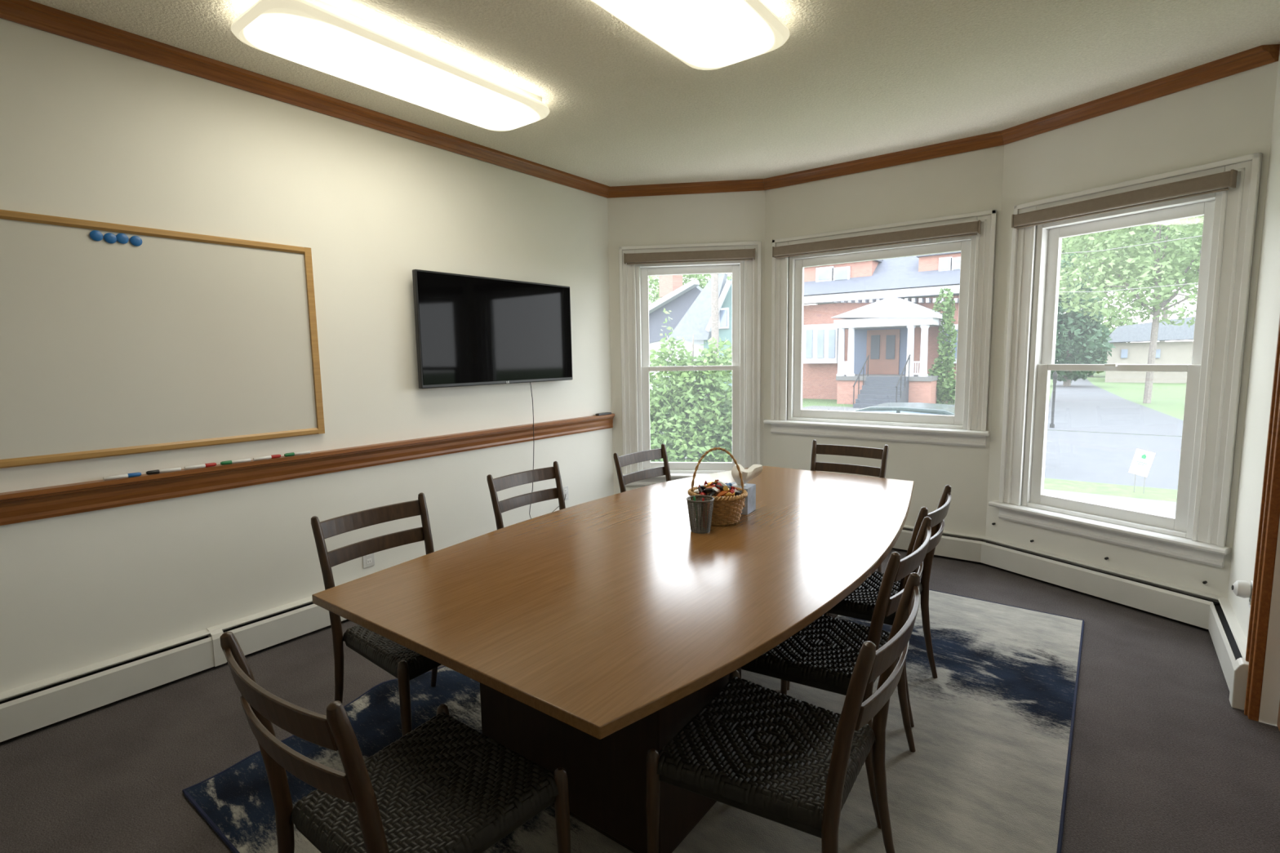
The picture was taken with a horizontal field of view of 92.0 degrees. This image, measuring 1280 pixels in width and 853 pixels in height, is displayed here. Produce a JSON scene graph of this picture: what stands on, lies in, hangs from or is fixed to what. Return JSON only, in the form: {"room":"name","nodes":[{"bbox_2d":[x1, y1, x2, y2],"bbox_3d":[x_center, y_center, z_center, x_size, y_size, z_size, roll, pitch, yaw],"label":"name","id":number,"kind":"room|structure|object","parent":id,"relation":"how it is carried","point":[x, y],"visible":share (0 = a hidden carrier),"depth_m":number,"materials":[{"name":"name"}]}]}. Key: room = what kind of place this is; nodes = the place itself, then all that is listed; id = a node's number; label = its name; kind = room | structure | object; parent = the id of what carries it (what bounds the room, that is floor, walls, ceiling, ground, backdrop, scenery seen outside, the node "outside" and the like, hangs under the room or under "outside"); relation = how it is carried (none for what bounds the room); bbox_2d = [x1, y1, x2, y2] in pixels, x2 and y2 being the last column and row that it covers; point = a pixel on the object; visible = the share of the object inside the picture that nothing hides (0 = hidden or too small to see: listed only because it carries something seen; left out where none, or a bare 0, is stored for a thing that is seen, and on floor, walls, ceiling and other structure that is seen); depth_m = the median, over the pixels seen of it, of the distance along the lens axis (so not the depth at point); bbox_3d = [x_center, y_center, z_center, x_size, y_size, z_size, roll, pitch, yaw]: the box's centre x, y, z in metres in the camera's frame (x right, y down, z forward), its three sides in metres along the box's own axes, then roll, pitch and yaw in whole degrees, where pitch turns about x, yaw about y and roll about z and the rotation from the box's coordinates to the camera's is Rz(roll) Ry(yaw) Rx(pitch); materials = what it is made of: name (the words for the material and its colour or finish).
{"room":"meeting room","nodes":[
{"label":"meeting room","id":0,"kind":"room"},
{"bbox_2d":[0,17,613,693],"bbox_3d":[-1.946,-0.303,3.328,0.160,2.910,5.572,4,8,37],"label":"wall","id":1,"kind":"structure","parent":0,"point":[88,132],"depth_m":3.26,"materials":[{"name":"paint"}]},
{"bbox_2d":[0,208,324,468],"bbox_3d":[-2.371,-0.362,2.605,0.025,1.005,1.987,4,8,37],"label":"whiteboard","id":2,"kind":"object","parent":1,"relation":"attached to","point":[174,340],"visible":1,"depth_m":2.79,"materials":[{"name":"white plastic"}]},
{"bbox_2d":[89,230,102,240],"bbox_3d":[-2.313,-0.812,2.632,0.012,0.044,0.044,4,8,37],"label":"magnet","id":3,"kind":"object","parent":2,"relation":"attached to","point":[95,235],"visible":1,"depth_m":2.63,"materials":[{"name":"blue plastic"}]},
{"bbox_2d":[103,232,116,243],"bbox_3d":[-2.285,-0.813,2.669,0.012,0.044,0.044,4,8,37],"label":"magnet","id":4,"kind":"object","parent":2,"relation":"attached to","point":[109,237],"visible":1,"depth_m":2.67,"materials":[{"name":"blue plastic"}]},
{"bbox_2d":[115,233,128,244],"bbox_3d":[-2.261,-0.821,2.701,0.012,0.044,0.044,4,8,37],"label":"magnet","id":5,"kind":"object","parent":2,"relation":"attached to","point":[122,238],"visible":1,"depth_m":2.70,"materials":[{"name":"blue plastic"}]},
{"bbox_2d":[129,235,142,245],"bbox_3d":[-2.232,-0.822,2.739,0.012,0.044,0.044,4,8,37],"label":"magnet","id":6,"kind":"object","parent":2,"relation":"attached to","point":[135,240],"visible":1,"depth_m":2.73,"materials":[{"name":"blue plastic"}]},
{"bbox_2d":[0,596,346,742],"bbox_3d":[-1.828,1.041,3.414,0.074,0.180,5.380,4,8,37],"label":"baseboard heater","id":7,"kind":"object","parent":1,"relation":"attached to","point":[31,707],"visible":0.46,"depth_m":2.81,"materials":[{"name":"metal"}]},
{"bbox_2d":[0,0,609,197],"bbox_3d":[-1.907,-1.700,3.062,0.066,0.077,5.479,4,8,37],"label":"trim","id":8,"kind":"structure","parent":1,"relation":"attached to","point":[28,13],"depth_m":3.04,"materials":[{"name":"brown wood"}]},
{"bbox_2d":[0,413,614,525],"bbox_3d":[-1.877,0.223,3.283,0.062,0.128,5.478,4,8,37],"label":"trim","id":9,"kind":"structure","parent":1,"relation":"attached to","point":[36,504],"depth_m":3.15,"materials":[{"name":"brown wood"}]},
{"bbox_2d":[102,472,141,480],"bbox_3d":[-2.280,0.220,2.726,0.019,0.019,0.130,4,8,38],"label":"marker","id":10,"kind":"object","parent":9,"relation":"on","point":[133,474],"visible":1,"depth_m":2.72,"materials":[{"name":"white plastic"}]},
{"bbox_2d":[146,466,181,475],"bbox_3d":[-2.190,0.204,2.844,0.019,0.019,0.130,4,8,39],"label":"marker","id":11,"kind":"object","parent":9,"relation":"on","point":[172,469],"visible":1,"depth_m":2.84,"materials":[{"name":"white plastic"}]},
{"bbox_2d":[183,462,216,470],"bbox_3d":[-2.102,0.190,2.959,0.019,0.019,0.130,4,8,36],"label":"marker","id":12,"kind":"object","parent":9,"relation":"on","point":[209,464],"visible":1,"depth_m":2.95,"materials":[{"name":"white plastic"}]},
{"bbox_2d":[220,457,250,465],"bbox_3d":[-2.012,0.175,3.078,0.019,0.019,0.130,4,8,40],"label":"marker","id":13,"kind":"object","parent":9,"relation":"on","point":[228,462],"visible":1,"depth_m":3.07,"materials":[{"name":"white plastic"}]},
{"bbox_2d":[253,454,280,461],"bbox_3d":[-1.924,0.160,3.192,0.019,0.019,0.130,4,8,37],"label":"marker","id":14,"kind":"object","parent":9,"relation":"on","point":[273,456],"visible":1,"depth_m":3.19,"materials":[{"name":"white plastic"}]},
{"bbox_2d":[284,450,311,457],"bbox_3d":[-1.833,0.145,3.311,0.019,0.019,0.130,4,8,38],"label":"marker","id":15,"kind":"object","parent":9,"relation":"on","point":[292,454],"visible":1,"depth_m":3.30,"materials":[{"name":"white plastic"}]},
{"bbox_2d":[595,412,611,415],"bbox_3d":[-0.314,-0.109,5.311,0.040,0.018,0.170,4,8,37],"label":"remote control","id":16,"kind":"object","parent":9,"relation":"on","point":[603,413],"visible":1,"depth_m":5.28,"materials":[{"name":"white plastic"}]},
{"bbox_2d":[362,553,374,568],"bbox_3d":[-1.628,0.785,3.709,0.008,0.116,0.072,4,8,37],"label":"wall outlet","id":17,"kind":"object","parent":1,"relation":"attached to","point":[368,560],"visible":0.62,"depth_m":3.71,"materials":[{"name":"white plastic"}]},
{"bbox_2d":[366,558,371,564],"bbox_3d":[-1.625,0.809,3.711,0.003,0.028,0.032,4,8,37],"label":"socket","id":18,"kind":"object","parent":17,"relation":"attached to","point":[368,560],"depth_m":3.71,"materials":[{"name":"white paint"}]},
{"bbox_2d":[412,269,572,388],"bbox_3d":[-0.983,-0.666,4.360,0.089,0.728,1.360,4,8,37],"label":"television","id":19,"kind":"object","parent":1,"relation":"attached to","point":[471,331],"visible":1,"depth_m":4.22,"materials":[{"name":"black plastic"}]},
{"bbox_2d":[528,382,566,519],"bbox_3d":[-0.713,0.183,4.806,0.045,1.071,0.425,4,8,34],"label":"power cable","id":20,"kind":"object","parent":19,"relation":"hanging from","point":[530,382],"visible":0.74,"depth_m":4.65,"materials":[{"name":"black plastic"}]},
{"bbox_2d":[562,485,568,500],"bbox_3d":[-0.608,0.546,5.037,0.008,0.116,0.072,4,8,37],"label":"wall outlet","id":21,"kind":"object","parent":1,"relation":"attached to","point":[565,488],"visible":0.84,"depth_m":5.04,"materials":[{"name":"white plastic"}]},
{"bbox_2d":[0,547,1279,852],"bbox_3d":[-0.069,1.307,2.439,4.300,0.150,6.350,4,8,37],"label":"floor","id":22,"kind":"structure","parent":0,"point":[1162,761],"depth_m":2.38,"materials":[{"name":"grey carpet"}]},
{"bbox_2d":[182,589,1084,852],"bbox_3d":[0.398,1.160,2.803,2.533,0.042,3.453,4,8,37],"label":"area rug","id":23,"kind":"object","parent":22,"relation":"on","point":[988,771],"visible":0.33,"depth_m":2.30,"materials":[{"name":"carpet"}]},
{"bbox_2d":[311,493,441,736],"bbox_3d":[-0.894,0.779,2.462,0.593,0.901,0.523,4,8,35],"label":"dining chair","id":24,"kind":"object","parent":23,"relation":"on","point":[401,662],"visible":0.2,"depth_m":2.38,"materials":[{"name":"brown wood"}]},
{"bbox_2d":[219,631,570,852],"bbox_3d":[-0.559,0.888,1.469,0.523,0.901,0.593,4,8,37],"label":"dining chair","id":25,"kind":"object","parent":23,"relation":"on","point":[444,786],"visible":1,"depth_m":1.43,"materials":[{"name":"black wicker"}]},
{"bbox_2d":[486,461,565,529],"bbox_3d":[-0.415,0.683,3.237,0.593,0.901,0.523,4,8,37],"label":"dining chair","id":26,"kind":"object","parent":23,"relation":"on","point":[500,483],"visible":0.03,"depth_m":3.36,"materials":[{"name":"brown wood"}]},
{"bbox_2d":[311,466,914,852],"bbox_3d":[0.324,0.801,2.798,1.501,0.738,2.885,4,8,37],"label":"conference table","id":27,"kind":"object","parent":23,"relation":"on","point":[592,633],"visible":0.84,"depth_m":1.95,"materials":[{"name":"brown wood"}]},
{"bbox_2d":[686,495,714,533],"bbox_3d":[0.258,0.376,2.640,0.119,0.144,0.119,3,8,33],"label":"pencil cup","id":28,"kind":"object","parent":27,"relation":"on","point":[699,503],"visible":0.99,"depth_m":2.61,"materials":[{"name":"grey metal"}]},
{"bbox_2d":[693,496,698,527],"bbox_3d":[0.242,0.368,2.664,0.027,0.135,0.010,2,7,28],"label":"pen","id":29,"kind":"object","parent":28,"relation":"in","point":[694,497],"visible":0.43,"depth_m":2.66,"materials":[{"name":"green plastic"}]},
{"bbox_2d":[687,447,747,525],"bbox_3d":[0.350,0.260,2.790,0.272,0.337,0.252,1,7,15],"label":"wicker basket","id":30,"kind":"object","parent":27,"relation":"on","point":[727,510],"visible":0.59,"depth_m":2.71,"materials":[{"name":"brown wicker"}]},
{"bbox_2d":[697,486,707,495],"bbox_3d":[0.282,0.294,2.778,0.029,0.041,0.059,-4,7,-27],"label":"candy","id":31,"kind":"object","parent":30,"relation":"in","point":[700,489],"visible":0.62,"depth_m":2.77,"materials":[{"name":"black plastic"}]},
{"bbox_2d":[702,488,712,493],"bbox_3d":[0.307,0.286,2.749,0.060,0.027,0.029,-2,7,-11],"label":"candy","id":32,"kind":"object","parent":30,"relation":"in","point":[707,490],"visible":0.74,"depth_m":2.74,"materials":[{"name":"black plastic"}]},
{"bbox_2d":[707,490,717,496],"bbox_3d":[0.319,0.298,2.726,0.060,0.035,0.029,-7,9,-42],"label":"candy","id":33,"kind":"object","parent":30,"relation":"in","point":[713,493],"visible":0.63,"depth_m":2.71,"materials":[{"name":"black plastic"}]},
{"bbox_2d":[711,486,720,493],"bbox_3d":[0.339,0.282,2.743,0.029,0.033,0.062,3,7,28],"label":"candy","id":34,"kind":"object","parent":30,"relation":"in","point":[713,488],"visible":0.97,"depth_m":2.73,"materials":[{"name":"white plastic"}]},
{"bbox_2d":[715,490,728,497],"bbox_3d":[0.359,0.299,2.728,0.056,0.028,0.032,-1,7,-3],"label":"candy","id":35,"kind":"object","parent":30,"relation":"in","point":[722,493],"visible":0.76,"depth_m":2.71,"materials":[{"name":"orange plastic"}]},
{"bbox_2d":[723,485,730,492],"bbox_3d":[0.386,0.282,2.749,0.024,0.048,0.064,1,7,19],"label":"candy","id":36,"kind":"object","parent":30,"relation":"in","point":[726,488],"visible":0.83,"depth_m":2.72,"materials":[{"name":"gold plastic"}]},
{"bbox_2d":[715,484,724,490],"bbox_3d":[0.362,0.275,2.757,0.060,0.034,0.030,1,7,17],"label":"candy","id":37,"kind":"object","parent":36,"relation":"on","point":[717,486],"visible":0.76,"depth_m":2.75,"materials":[{"name":"black plastic"}]},
{"bbox_2d":[721,492,734,497],"bbox_3d":[0.387,0.301,2.724,0.060,0.024,0.023,0,7,5],"label":"candy","id":38,"kind":"object","parent":30,"relation":"in","point":[728,494],"visible":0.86,"depth_m":2.72,"materials":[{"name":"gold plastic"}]},
{"bbox_2d":[729,486,734,496],"bbox_3d":[0.412,0.293,2.758,0.023,0.044,0.064,0,7,10],"label":"candy","id":39,"kind":"object","parent":30,"relation":"in","point":[732,489],"visible":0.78,"depth_m":2.76,"materials":[{"name":"red plastic"}]},
{"bbox_2d":[734,489,742,497],"bbox_3d":[0.432,0.305,2.781,0.055,0.035,0.032,1,7,14],"label":"candy","id":40,"kind":"object","parent":30,"relation":"in","point":[739,492],"visible":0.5,"depth_m":2.77,"materials":[{"name":"black plastic"}]},
{"label":"candy","id":41,"kind":"object","parent":30,"relation":"in","visible":0},
{"bbox_2d":[703,480,717,487],"bbox_3d":[0.320,0.264,2.805,0.064,0.046,0.023,-1,7,-3],"label":"candy","id":42,"kind":"object","parent":41,"relation":"on","point":[716,482],"visible":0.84,"depth_m":2.80,"materials":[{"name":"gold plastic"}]},
{"label":"candy","id":43,"kind":"object","parent":30,"relation":"in","visible":0},
{"bbox_2d":[717,480,726,486],"bbox_3d":[0.377,0.265,2.798,0.053,0.036,0.032,2,7,21],"label":"candy","id":44,"kind":"object","parent":43,"relation":"on","point":[723,484],"visible":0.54,"depth_m":2.79,"materials":[{"name":"white plastic"}]},
{"bbox_2d":[731,464,762,515],"bbox_3d":[0.500,0.293,2.949,0.171,0.230,0.120,3,7,29],"label":"tissue box","id":45,"kind":"object","parent":27,"relation":"on","point":[754,470],"visible":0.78,"depth_m":2.92,"materials":[{"name":"white cardboard"}]},
{"bbox_2d":[613,444,671,493],"bbox_3d":[0.204,0.601,3.858,0.593,0.901,0.523,5,9,40],"label":"dining chair","id":46,"kind":"object","parent":23,"relation":"on","point":[620,461],"visible":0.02,"depth_m":4.01,"materials":[{"name":"brown wood"}]},
{"bbox_2d":[645,572,919,852],"bbox_3d":[0.399,0.851,1.653,0.593,0.901,0.523,3,8,34],"label":"dining chair","id":47,"kind":"object","parent":23,"relation":"on","point":[753,748],"visible":1,"depth_m":1.59,"materials":[{"name":"black wicker"}]},
{"bbox_2d":[741,516,931,829],"bbox_3d":[0.692,0.781,2.217,0.593,0.901,0.523,4,8,35],"label":"dining chair","id":48,"kind":"object","parent":23,"relation":"on","point":[824,655],"visible":0.45,"depth_m":2.10,"materials":[{"name":"black wicker"}]},
{"bbox_2d":[810,440,888,572],"bbox_3d":[1.235,0.576,3.931,0.523,0.901,0.593,4,8,37],"label":"dining chair","id":49,"kind":"object","parent":23,"relation":"on","point":[824,449],"visible":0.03,"depth_m":4.10,"materials":[{"name":"brown wood"}]},
{"bbox_2d":[786,484,951,727],"bbox_3d":[1.022,0.716,2.739,0.593,0.901,0.523,4,8,36],"label":"dining chair","id":50,"kind":"object","parent":23,"relation":"on","point":[860,603],"visible":0.26,"depth_m":2.63,"materials":[{"name":"brown wood"}]},
{"bbox_2d":[30,0,1279,186],"bbox_3d":[-0.119,-1.718,2.093,4.300,0.120,6.350,4,8,37],"label":"ceiling","id":51,"kind":"structure","parent":0,"point":[851,80],"depth_m":3.06,"materials":[{"name":"white paint"}]},
{"bbox_2d":[231,0,550,131],"bbox_3d":[-1.082,-1.687,2.965,0.480,0.107,1.460,4,8,37],"label":"ceiling light","id":52,"kind":"object","parent":51,"relation":"attached to","point":[321,36],"visible":1,"depth_m":2.75,"materials":[{"name":"white plastic"}]},
{"bbox_2d":[590,0,790,70],"bbox_3d":[0.038,-1.620,2.219,0.490,0.107,1.480,4,8,37],"label":"ceiling light","id":53,"kind":"object","parent":51,"relation":"attached to","point":[702,34],"visible":1,"depth_m":2.48,"materials":[{"name":"white plastic"}]},
{"bbox_2d":[607,190,764,494],"bbox_3d":[0.384,-0.581,5.409,1.452,2.910,0.160,0,7,7],"label":"wall","id":54,"kind":"structure","parent":0,"point":[726,216],"depth_m":5.21,"materials":[{"name":"paint"}]},
{"bbox_2d":[607,178,764,198],"bbox_3d":[0.371,-1.975,5.134,1.316,0.077,0.066,0,7,7],"label":"trim","id":55,"kind":"structure","parent":54,"relation":"attached to","point":[755,184],"depth_m":5.13,"materials":[{"name":"red wood"}]},
{"bbox_2d":[618,240,760,486],"bbox_3d":[0.426,-0.508,5.364,1.262,2.075,0.215,0,7,7],"label":"window","id":56,"kind":"structure","parent":54,"relation":"in","point":[746,274],"depth_m":5.33,"materials":[{"name":"white paint"}]},
{"bbox_2d":[623,248,755,264],"bbox_3d":[0.408,-1.417,5.166,1.090,0.091,0.054,0,7,7],"label":"roller blind","id":57,"kind":"object","parent":56,"relation":"attached to","point":[740,254],"visible":1,"depth_m":5.14,"materials":[{"name":"beige fabric"}]},
{"bbox_2d":[763,145,1004,536],"bbox_3d":[1.778,-0.534,4.797,1.787,2.910,0.160,4,8,37],"label":"wall","id":58,"kind":"structure","parent":0,"point":[971,181],"depth_m":4.54,"materials":[{"name":"paint"}]},
{"bbox_2d":[763,208,996,447],"bbox_3d":[1.762,-0.698,4.728,1.670,1.597,0.215,4,8,37],"label":"window","id":59,"kind":"structure","parent":58,"relation":"in","point":[968,423],"depth_m":4.57,"materials":[{"name":"white paint"}]},
{"bbox_2d":[772,220,981,257],"bbox_3d":[1.683,-1.372,4.585,1.490,0.091,0.054,4,8,37],"label":"roller blind","id":60,"kind":"object","parent":59,"relation":"attached to","point":[970,228],"visible":1,"depth_m":4.50,"materials":[{"name":"beige fabric"}]},
{"bbox_2d":[763,130,1004,190],"bbox_3d":[1.690,-1.929,4.544,1.709,0.077,0.066,4,8,37],"label":"trim","id":61,"kind":"structure","parent":58,"relation":"attached to","point":[995,139],"depth_m":4.45,"materials":[{"name":"red wood"}]},
{"bbox_2d":[893,524,985,562],"bbox_3d":[1.735,0.817,4.857,1.710,0.174,0.070,4,8,37],"label":"baseboard heater","id":62,"kind":"object","parent":58,"relation":"attached to","point":[958,545],"visible":0.28,"depth_m":4.43,"materials":[{"name":"metal"}]},
{"bbox_2d":[902,524,985,542],"bbox_3d":[1.744,0.816,4.869,1.710,0.174,0.038,4,8,37],"label":"hood","id":63,"kind":"object","parent":62,"relation":"attached to","point":[945,533],"depth_m":4.45,"materials":[{"name":"metal"}]},
{"bbox_2d":[985,48,1279,598],"bbox_3d":[2.816,-0.420,3.656,0.160,2.910,1.441,-5,7,-29],"label":"wall","id":64,"kind":"structure","parent":0,"point":[1229,117],"depth_m":3.47,"materials":[{"name":"paint"}]},
{"bbox_2d":[980,536,1226,629],"bbox_3d":[2.720,0.923,3.785,0.070,0.174,1.303,-5,7,-28],"label":"baseboard heater","id":65,"kind":"object","parent":64,"relation":"attached to","point":[1183,604],"visible":0.87,"depth_m":3.67,"materials":[{"name":"metal"}]},
{"bbox_2d":[988,152,1262,568],"bbox_3d":[2.771,-0.351,3.650,0.215,2.075,1.243,-5,7,-29],"label":"window","id":66,"kind":"structure","parent":64,"relation":"in","point":[1214,374],"depth_m":3.40,"materials":[{"name":"white paint"}]},
{"bbox_2d":[1011,168,1237,228],"bbox_3d":[2.667,-1.266,3.512,0.054,0.091,1.075,-5,7,-28],"label":"roller blind","id":67,"kind":"object","parent":66,"relation":"attached to","point":[1226,179],"visible":1,"depth_m":3.40,"materials":[{"name":"beige fabric"}]},
{"bbox_2d":[1000,44,1279,144],"bbox_3d":[2.676,-1.823,3.472,0.066,0.077,1.302,-5,7,-29],"label":"trim","id":68,"kind":"structure","parent":64,"relation":"attached to","point":[1263,55],"depth_m":3.33,"materials":[{"name":"red wood"}]},
{"bbox_2d":[1227,51,1279,726],"bbox_3d":[1.443,-0.077,0.857,0.160,2.910,5.714,4,8,37],"label":"wall","id":69,"kind":"structure","parent":0,"point":[1267,310],"depth_m":2.82,"materials":[{"name":"paint"}]},
{"bbox_2d":[1208,598,1248,710],"bbox_3d":[2.764,1.030,2.902,0.074,0.202,0.900,4,8,37],"label":"baseboard heater","id":70,"kind":"object","parent":69,"relation":"attached to","point":[1229,641],"visible":0.66,"depth_m":2.79,"materials":[{"name":"metal"}]},
{"bbox_2d":[1217,598,1247,658],"bbox_3d":[2.796,1.022,2.914,0.038,0.174,0.840,4,8,37],"label":"hood","id":71,"kind":"object","parent":70,"relation":"attached to","point":[1237,639],"depth_m":2.90,"materials":[{"name":"metal"}]},
{"bbox_2d":[1248,580,1253,608],"bbox_3d":[2.682,0.742,2.713,0.008,0.116,0.072,4,8,37],"label":"wall outlet","id":72,"kind":"object","parent":69,"relation":"attached to","point":[1251,581],"visible":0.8,"depth_m":2.71,"materials":[{"name":"white plastic"}]},
{"bbox_2d":[1231,580,1251,598],"bbox_3d":[2.661,0.719,2.738,0.062,0.076,0.076,4,8,37],"label":"air freshener","id":73,"kind":"object","parent":72,"relation":"attached to","point":[1242,588],"visible":1,"depth_m":2.72,"materials":[{"name":"white plastic"}]},
{"bbox_2d":[1244,315,1279,731],"bbox_3d":[2.211,0.114,1.981,0.128,2.250,1.200,4,8,37],"label":"door frame","id":74,"kind":"structure","parent":69,"relation":"in","point":[1269,514],"depth_m":2.44,"materials":[{"name":"red wood"}]},
{"label":"outside","id":75,"kind":"structure","parent":0,"visible":0},
{"bbox_2d":[1044,478,1177,502],"bbox_3d":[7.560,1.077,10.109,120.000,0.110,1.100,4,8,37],"label":"grass verge","id":76,"kind":"structure","parent":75,"point":[1123,491],"depth_m":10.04,"materials":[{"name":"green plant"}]},
{"bbox_2d":[1128,448,1155,493],"bbox_3d":[7.899,0.703,9.745,0.022,0.705,0.318,-7,9,-40],"label":"sign","id":77,"kind":"object","parent":76,"relation":"on","point":[1142,461],"visible":1,"depth_m":9.73,"materials":[{"name":"white plastic"}]},
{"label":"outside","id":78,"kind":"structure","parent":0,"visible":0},
{"bbox_2d":[703,360,1186,436],"bbox_3d":[48.671,-5.715,63.910,180.000,0.200,119.000,4,8,37],"label":"lawn","id":79,"kind":"structure","parent":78,"point":[1168,398],"depth_m":30.10,"materials":[{"name":"green plant"}]},
{"bbox_2d":[648,272,732,304],"bbox_3d":[3.659,-11.845,61.688,13.586,13.990,9.111,4,8,37],"label":"tree","id":80,"kind":"object","parent":79,"relation":"on","point":[701,278],"visible":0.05,"depth_m":59.44,"materials":[{"name":"green plant"}]},
{"bbox_2d":[648,273,732,399],"bbox_3d":[2.537,-4.832,33.182,7.566,7.263,3.500,4,8,37],"label":"house","id":81,"kind":"structure","parent":79,"relation":"on","point":[690,304],"depth_m":31.70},
{"bbox_2d":[711,273,719,397],"bbox_3d":[3.009,-5.611,24.816,2.200,10.000,0.340,4,8,37],"label":"utility pole","id":82,"kind":"object","parent":79,"relation":"on","point":[714,300],"visible":0.22,"depth_m":24.81,"materials":[{"name":"wood"}]},
{"bbox_2d":[802,251,960,408],"bbox_3d":[11.450,-5.153,29.546,9.656,7.736,10.414,4,8,37],"label":"brick house","id":83,"kind":"structure","parent":79,"relation":"on","point":[871,331],"depth_m":27.84,"materials":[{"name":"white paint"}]},
{"bbox_2d":[928,286,957,404],"bbox_3d":[13.038,-3.299,25.925,1.924,5.107,0.723,4,8,37],"label":"climbing vine","id":84,"kind":"object","parent":83,"relation":"attached to","point":[945,387],"visible":0.82,"depth_m":25.98,"materials":[{"name":"green plant"}]},
{"bbox_2d":[1061,306,1137,377],"bbox_3d":[36.447,-6.868,49.685,5.537,5.742,5.075,4,8,37],"label":"conifer","id":85,"kind":"object","parent":79,"relation":"on","point":[1110,326],"visible":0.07,"depth_m":48.03,"materials":[{"name":"green plant"}]},
{"bbox_2d":[1057,215,1204,403],"bbox_3d":[20.677,-7.011,24.720,7.598,12.226,11.923,-7,9,-41],"label":"tree","id":86,"kind":"object","parent":79,"relation":"on","point":[1161,299],"visible":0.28,"depth_m":24.91,"materials":[{"name":"green plant"}]},
{"bbox_2d":[1060,216,1203,308],"bbox_3d":[38.439,-13.440,52.751,17.652,18.041,11.343,4,8,37],"label":"tree","id":87,"kind":"object","parent":79,"relation":"on","point":[1134,286],"visible":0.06,"depth_m":49.35,"materials":[{"name":"green plant"}]},
{"bbox_2d":[1093,231,1200,342],"bbox_3d":[65.812,-23.108,76.612,29.876,30.913,19.881,4,8,37],"label":"tree","id":88,"kind":"object","parent":79,"relation":"on","point":[1165,316],"visible":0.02,"depth_m":76.95,"materials":[{"name":"green plant"}]},
{"bbox_2d":[1105,316,1195,382],"bbox_3d":[35.336,-5.267,41.901,6.387,4.359,7.000,4,8,37],"label":"house","id":89,"kind":"structure","parent":79,"relation":"on","point":[1136,351],"depth_m":39.75,"materials":[{"name":"beige paint"}]},
{"bbox_2d":[1142,219,1199,293],"bbox_3d":[53.200,-15.085,51.442,20.370,21.117,13.701,4,8,37],"label":"tree","id":90,"kind":"object","parent":79,"relation":"on","point":[1188,220],"visible":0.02,"depth_m":54.68,"materials":[{"name":"green plant"}]},
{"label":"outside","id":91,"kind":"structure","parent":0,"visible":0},
{"bbox_3d":[4.872,1.530,6.592,120.000,0.100,4.800,4,8,37],"label":"lawn","id":92,"kind":"structure","parent":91,"visible":0},
{"bbox_2d":[648,307,732,462],"bbox_3d":[0.657,-0.041,7.909,1.904,2.964,1.372,4,8,37],"label":"leafy shrub","id":93,"kind":"object","parent":92,"relation":"on","point":[691,425],"visible":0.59,"depth_m":7.55,"materials":[{"name":"green plant"}]},
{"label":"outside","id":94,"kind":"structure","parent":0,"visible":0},
{"bbox_2d":[1061,235,1202,253],"bbox_3d":[12.916,-5.027,17.320,6.043,0.223,0.020,4,8,37],"label":"overhead wire","id":95,"kind":"object","parent":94,"point":[1202,235],"visible":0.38,"depth_m":16.88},
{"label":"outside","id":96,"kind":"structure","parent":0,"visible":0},
{"bbox_2d":[1058,283,1196,292],"bbox_3d":[12.985,-3.895,17.411,6.086,0.215,0.020,4,8,37],"label":"overhead wire","id":97,"kind":"object","parent":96,"point":[1188,283],"visible":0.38,"depth_m":17.09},
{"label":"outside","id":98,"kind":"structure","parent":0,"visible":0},
{"bbox_2d":[684,457,1176,517],"bbox_3d":[6.775,1.203,9.081,120.000,0.120,1.500,4,8,37],"label":"sidewalk","id":99,"kind":"structure","parent":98,"point":[1152,506],"depth_m":9.19,"materials":[{"name":"concrete"}]},
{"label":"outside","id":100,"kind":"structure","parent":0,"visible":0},
{"bbox_2d":[655,429,1182,489],"bbox_3d":[10.310,0.676,13.712,120.000,0.195,8.000,4,8,37],"label":"street","id":101,"kind":"structure","parent":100,"point":[1082,456],"depth_m":13.06,"materials":[{"name":"grey asphalt"}]},
{"bbox_2d":[853,402,955,415],"bbox_3d":[5.736,0.093,13.522,4.079,1.158,1.750,4,8,37],"label":"parked car","id":102,"kind":"object","parent":101,"relation":"on","point":[888,407],"visible":0.04,"depth_m":12.94,"materials":[{"name":"silver metal"}]},
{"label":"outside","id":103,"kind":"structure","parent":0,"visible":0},
{"bbox_2d":[1047,374,1183,436],"bbox_3d":[24.844,-2.176,35.570,4.669,0.006,45.529,3,8,30],"label":"driveway","id":104,"kind":"structure","parent":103,"point":[1082,406],"depth_m":21.29,"materials":[{"name":"grey asphalt"}]},
{"bbox_2d":[1049,370,1057,427],"bbox_3d":[12.050,-0.784,18.015,0.120,1.660,0.120,4,8,37],"label":"lamp post","id":105,"kind":"object","parent":104,"relation":"on","point":[1055,375],"visible":1,"depth_m":17.99,"materials":[{"name":"black metal"}]},
{"bbox_2d":[1049,253,1115,386],"bbox_3d":[26.142,-6.433,37.468,4.504,7.998,4.372,4,8,37],"label":"conifer","id":106,"kind":"object","parent":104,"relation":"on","point":[1073,327],"visible":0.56,"depth_m":36.43,"materials":[{"name":"green plant"}]},
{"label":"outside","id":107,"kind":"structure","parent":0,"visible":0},
{"bbox_2d":[802,405,862,411],"bbox_3d":[7.781,-0.535,23.713,4.800,0.010,5.000,4,8,37],"label":"front walk","id":108,"kind":"structure","parent":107,"point":[811,407],"depth_m":25.48,"materials":[{"name":"concrete"}]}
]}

